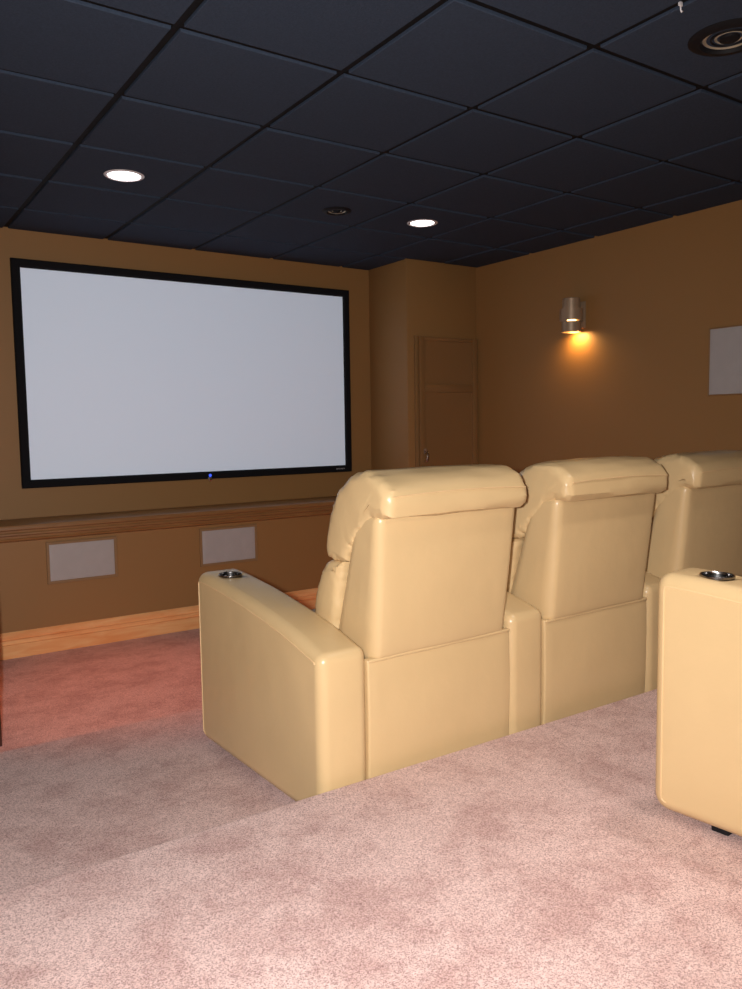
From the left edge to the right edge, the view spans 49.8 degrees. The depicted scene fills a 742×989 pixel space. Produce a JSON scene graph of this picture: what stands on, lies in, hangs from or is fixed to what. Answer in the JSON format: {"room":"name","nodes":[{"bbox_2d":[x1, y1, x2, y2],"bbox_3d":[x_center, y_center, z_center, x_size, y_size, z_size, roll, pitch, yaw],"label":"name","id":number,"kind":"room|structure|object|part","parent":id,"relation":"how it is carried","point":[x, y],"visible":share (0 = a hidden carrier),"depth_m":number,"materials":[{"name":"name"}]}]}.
{"room":"home theater","nodes":[
{"label":"home theater","id":0,"kind":"room"},
{"bbox_2d":[0,628,201,751],"bbox_3d":[-0.735,1.018,4.814,4.730,0.100,2.244,-4,6,-34],"label":"floor","id":1,"kind":"structure","parent":0,"point":[52,696],"depth_m":4.25,"materials":[{"name":"carpet"}]},
{"bbox_2d":[0,714,1,745],"bbox_3d":[-1.711,-0.209,3.364,0.145,2.623,0.100,-4,6,-34],"label":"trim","id":2,"kind":"structure","parent":1,"relation":"on","point":[0,714],"depth_m":3.47,"materials":[{"name":"brown wood"}]},
{"bbox_2d":[0,708,295,893],"bbox_3d":[0.228,1.061,3.389,4.730,0.231,1.395,-4,6,-34],"label":"floor","id":3,"kind":"structure","parent":0,"point":[69,804],"depth_m":2.71,"materials":[{"name":"carpet"}]},
{"bbox_2d":[198,464,540,800],"bbox_3d":[0.012,0.430,2.995,0.990,1.100,1.001,-4,6,-36],"label":"recliner","id":4,"kind":"object","parent":3,"relation":"on","point":[414,647],"visible":0.94,"depth_m":2.62,"materials":[{"name":"beige leather"}]},
{"bbox_3d":[-0.342,0.651,2.818,0.180,0.662,0.900,-4,6,-36],"label":"arm","id":5,"kind":"part","parent":4,"relation":"part of","materials":[{"name":"beige leather"}]},
{"bbox_2d":[315,560,349,628],"bbox_3d":[0.093,0.378,2.877,0.628,0.368,0.188,-4,6,-36],"label":"lumbar cushion","id":6,"kind":"object","parent":4,"relation":"on","point":[330,605],"depth_m":2.66,"materials":[{"name":"beige leather"}]},
{"bbox_3d":[0.187,0.274,2.736,0.606,0.490,0.290,-4,6,-36],"label":"backrest","id":7,"kind":"part","parent":4,"relation":"part of","materials":[{"name":"beige leather"}]},
{"bbox_2d":[327,464,526,561],"bbox_3d":[0.189,0.058,2.710,0.628,0.315,0.379,-4,6,-36],"label":"cushion","id":8,"kind":"object","parent":4,"relation":"on","point":[448,513],"depth_m":2.55,"materials":[{"name":"beige leather"}]},
{"bbox_3d":[0.238,0.740,2.714,0.625,0.482,0.037,-4,6,-36],"label":"panel","id":9,"kind":"part","parent":4,"relation":"part of","materials":[{"name":"beige leather"}]},
{"bbox_3d":[0.314,0.601,3.288,0.180,0.662,0.900,-4,6,-36],"label":"arm","id":10,"kind":"part","parent":4,"relation":"part of","materials":[{"name":"beige leather"}]},
{"bbox_2d":[506,456,667,724],"bbox_3d":[0.741,0.374,3.519,0.808,1.100,1.001,-4,6,-36],"label":"recliner","id":11,"kind":"object","parent":3,"relation":"on","point":[581,531],"visible":0.73,"depth_m":3.08,"materials":[{"name":"beige leather"}]},
{"bbox_2d":[506,538,523,592],"bbox_3d":[0.750,0.328,3.348,0.628,0.367,0.188,-4,6,-36],"label":"lumbar cushion","id":12,"kind":"object","parent":11,"relation":"on","point":[513,583],"depth_m":3.11,"materials":[{"name":"beige leather"}]},
{"bbox_3d":[0.843,0.224,3.206,0.606,0.490,0.290,-4,6,-36],"label":"backrest","id":13,"kind":"part","parent":11,"relation":"part of","materials":[{"name":"beige leather"}]},
{"bbox_2d":[512,456,667,538],"bbox_3d":[0.844,0.008,3.182,0.628,0.316,0.378,-4,6,-36],"label":"cushion","id":14,"kind":"object","parent":11,"relation":"on","point":[613,497],"depth_m":3.01,"materials":[{"name":"beige leather"}]},
{"bbox_3d":[0.893,0.690,3.186,0.625,0.482,0.037,-4,6,-36],"label":"panel","id":15,"kind":"part","parent":11,"relation":"part of","materials":[{"name":"beige leather"}]},
{"bbox_3d":[0.969,0.551,3.759,0.180,0.662,0.900,-4,6,-36],"label":"arm","id":16,"kind":"part","parent":11,"relation":"part of","materials":[{"name":"beige leather"}]},
{"bbox_2d":[645,450,741,578],"bbox_3d":[1.397,0.323,3.989,0.808,1.101,1.001,-4,6,-36],"label":"recliner","id":17,"kind":"object","parent":3,"relation":"on","point":[697,520],"visible":0.38,"depth_m":3.47,"materials":[{"name":"beige leather"}]},
{"bbox_2d":[652,450,741,519],"bbox_3d":[1.501,-0.043,3.651,0.628,0.316,0.377,-4,6,-36],"label":"cushion","id":18,"kind":"object","parent":17,"relation":"on","point":[705,485],"depth_m":3.44,"materials":[{"name":"beige leather"}]},
{"bbox_2d":[0,515,333,633],"bbox_3d":[-1.574,0.535,5.381,4.032,0.790,0.304,-4,6,-34],"label":"wall","id":19,"kind":"structure","parent":0,"point":[158,570],"depth_m":5.26,"materials":[{"name":"paint"}]},
{"bbox_2d":[45,536,117,584],"bbox_3d":[-1.812,0.411,5.020,0.430,0.262,0.015,-4,6,-34],"label":"wall speaker","id":20,"kind":"object","parent":19,"relation":"attached to","point":[90,558],"visible":1,"depth_m":5.01,"materials":[{"name":"grey fabric"}]},
{"bbox_2d":[0,588,317,660],"bbox_3d":[-1.479,0.860,5.276,4.032,0.158,0.018,-4,6,-34],"label":"baseboard","id":21,"kind":"structure","parent":19,"relation":"attached to","point":[24,643],"depth_m":5.11,"materials":[{"name":"brown wood"}]},
{"bbox_2d":[0,496,336,542],"bbox_3d":[-1.561,0.177,5.322,4.032,0.108,0.372,-4,6,-34],"label":"trim ledge","id":22,"kind":"object","parent":19,"relation":"attached to","point":[51,527],"visible":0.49,"depth_m":5.27,"materials":[{"name":"brown wood"}]},
{"bbox_2d":[199,524,257,566],"bbox_3d":[-0.990,0.353,5.574,0.430,0.262,0.015,-4,6,-34],"label":"wall speaker","id":23,"kind":"object","parent":19,"relation":"attached to","point":[228,544],"visible":1,"depth_m":5.57,"materials":[{"name":"grey fabric"}]},
{"bbox_2d":[0,227,371,519],"bbox_3d":[-1.413,-0.437,5.662,4.930,2.873,0.100,-4,6,-34],"label":"wall","id":24,"kind":"structure","parent":0,"point":[16,502],"depth_m":5.55,"materials":[{"name":"paint"}]},
{"bbox_2d":[10,257,351,488],"bbox_3d":[-1.193,-0.818,5.692,2.480,1.449,0.044,-4,6,-34],"label":"projection screen","id":25,"kind":"object","parent":24,"relation":"attached to","point":[123,375],"visible":1,"depth_m":5.57,"materials":[{"name":"white fabric"}]},
{"bbox_2d":[0,0,741,269],"bbox_3d":[0.600,-1.491,2.561,4.730,0.021,7.144,-4,6,-34],"label":"ceiling tiles","id":26,"kind":"structure","parent":0,"point":[463,52],"depth_m":3.31,"materials":[{"name":"black tile"}]},
{"bbox_2d":[104,169,144,181],"bbox_3d":[-1.219,-1.575,3.945,0.194,0.008,0.194,-4,6,-34],"label":"recessed light","id":27,"kind":"object","parent":26,"relation":"attached to","point":[121,175],"visible":1,"depth_m":3.93,"materials":[{"name":"white"}]},
{"bbox_2d":[407,219,437,226],"bbox_3d":[0.319,-1.685,4.957,0.194,0.008,0.194,-4,6,-34],"label":"recessed light","id":28,"kind":"object","parent":26,"relation":"attached to","point":[420,222],"visible":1,"depth_m":4.95,"materials":[{"name":"white"}]},
{"bbox_2d":[0,689,741,988],"bbox_3d":[1.601,1.142,1.360,4.730,0.377,3.705,-4,6,-34],"label":"floor","id":29,"kind":"structure","parent":0,"point":[548,855],"depth_m":1.88,"materials":[{"name":"carpet"}]},
{"bbox_2d":[655,568,741,836],"bbox_3d":[1.470,0.337,2.126,0.990,1.101,1.000,-5,7,-41],"label":"recliner","id":30,"kind":"object","parent":29,"relation":"on","point":[699,721],"visible":1,"depth_m":2.10,"materials":[{"name":"beige leather"}]},
{"bbox_2d":[369,258,475,469],"bbox_3d":[0.429,-0.514,6.535,0.698,2.623,0.514,-4,6,-34],"label":"wall column","id":31,"kind":"structure","parent":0,"point":[408,298],"depth_m":6.25,"materials":[{"name":"paint"}]},
{"bbox_2d":[414,335,418,466],"bbox_3d":[0.358,-0.194,6.186,0.027,2.047,0.021,-4,6,-34],"label":"trim","id":32,"kind":"structure","parent":31,"relation":"attached to","point":[416,389],"depth_m":6.13,"materials":[{"name":"brown paint"}]},
{"bbox_2d":[418,336,477,466],"bbox_3d":[0.631,-0.219,6.335,0.587,2.023,0.077,-4,6,-34],"label":"door","id":33,"kind":"structure","parent":31,"relation":"in","point":[447,367],"depth_m":6.30,"materials":[{"name":"brown paint"}]},
{"bbox_3d":[0.431,-0.300,6.174,0.027,0.111,0.045,-4,6,-34],"label":"handle","id":34,"kind":"part","parent":33,"relation":"part of","materials":[{"name":"silver metal"}]},
{"bbox_2d":[475,200,741,472],"bbox_3d":[2.646,-0.352,3.978,0.100,2.873,7.244,-4,6,-34],"label":"wall","id":35,"kind":"structure","parent":0,"point":[633,382],"depth_m":5.34,"materials":[{"name":"paint"}]},
{"bbox_2d":[560,297,585,332],"bbox_3d":[1.385,-1.236,5.514,0.166,0.230,0.156,-4,6,-34],"label":"wall sconce","id":36,"kind":"object","parent":35,"relation":"attached to","point":[573,311],"visible":1,"depth_m":5.46,"materials":[{"name":"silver metal"}]},
{"bbox_3d":[1.380,-1.310,5.505,0.120,0.080,0.120,-4,6,-34],"label":"lamp shade","id":37,"kind":"part","parent":36,"relation":"part of","materials":[{"name":"brown metal"}]},
{"bbox_3d":[1.382,-1.156,5.518,0.132,0.070,0.132,-4,6,-34],"label":"lamp shade","id":38,"kind":"part","parent":36,"relation":"part of","materials":[{"name":"brown metal"}]},
{"bbox_3d":[1.448,-1.246,5.556,0.014,0.180,0.110,-4,6,-34],"label":"plate","id":39,"kind":"part","parent":36,"relation":"part of","materials":[{"name":"brown metal"}]},
{"bbox_2d":[707,324,741,395],"bbox_3d":[2.127,-0.776,4.602,0.015,0.400,0.400,-4,6,-34],"label":"wall speaker","id":40,"kind":"object","parent":35,"relation":"attached to","point":[725,343],"visible":1,"depth_m":4.67,"materials":[{"name":"grey fabric"}]},
{"bbox_3d":[0.599,-1.556,2.556,4.730,0.108,7.144,-4,6,-34],"label":"ceiling","id":41,"kind":"structure","parent":0,"visible":0},
{"bbox_2d":[322,207,350,215],"bbox_3d":[-0.199,-1.658,4.643,0.170,0.044,0.170,-4,6,-34],"label":"ceiling speaker","id":42,"kind":"object","parent":41,"relation":"attached to","point":[333,211],"visible":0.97,"depth_m":4.63,"materials":[{"name":"black plastic"}]},
{"bbox_2d":[0,0,741,265],"bbox_3d":[0.599,-1.506,2.560,4.730,0.030,7.144,-4,6,-34],"label":"grid","id":43,"kind":"object","parent":41,"relation":"attached to","point":[180,22],"visible":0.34,"depth_m":3.06,"materials":[{"name":"black"}]},
{"bbox_2d":[678,1,682,12],"bbox_3d":[0.933,-1.468,2.405,0.019,0.031,0.006,-4,6,-34],"label":"clip","id":44,"kind":"object","parent":43,"relation":"attached to","point":[680,3],"visible":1,"depth_m":2.40,"materials":[{"name":"white"}]},
{"bbox_2d":[688,18,741,56],"bbox_3d":[1.172,-1.503,2.611,0.256,0.044,0.256,-4,6,-34],"label":"ceiling speaker","id":45,"kind":"object","parent":41,"relation":"attached to","point":[695,42],"visible":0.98,"depth_m":2.61,"materials":[{"name":"black plastic"}]}
]}

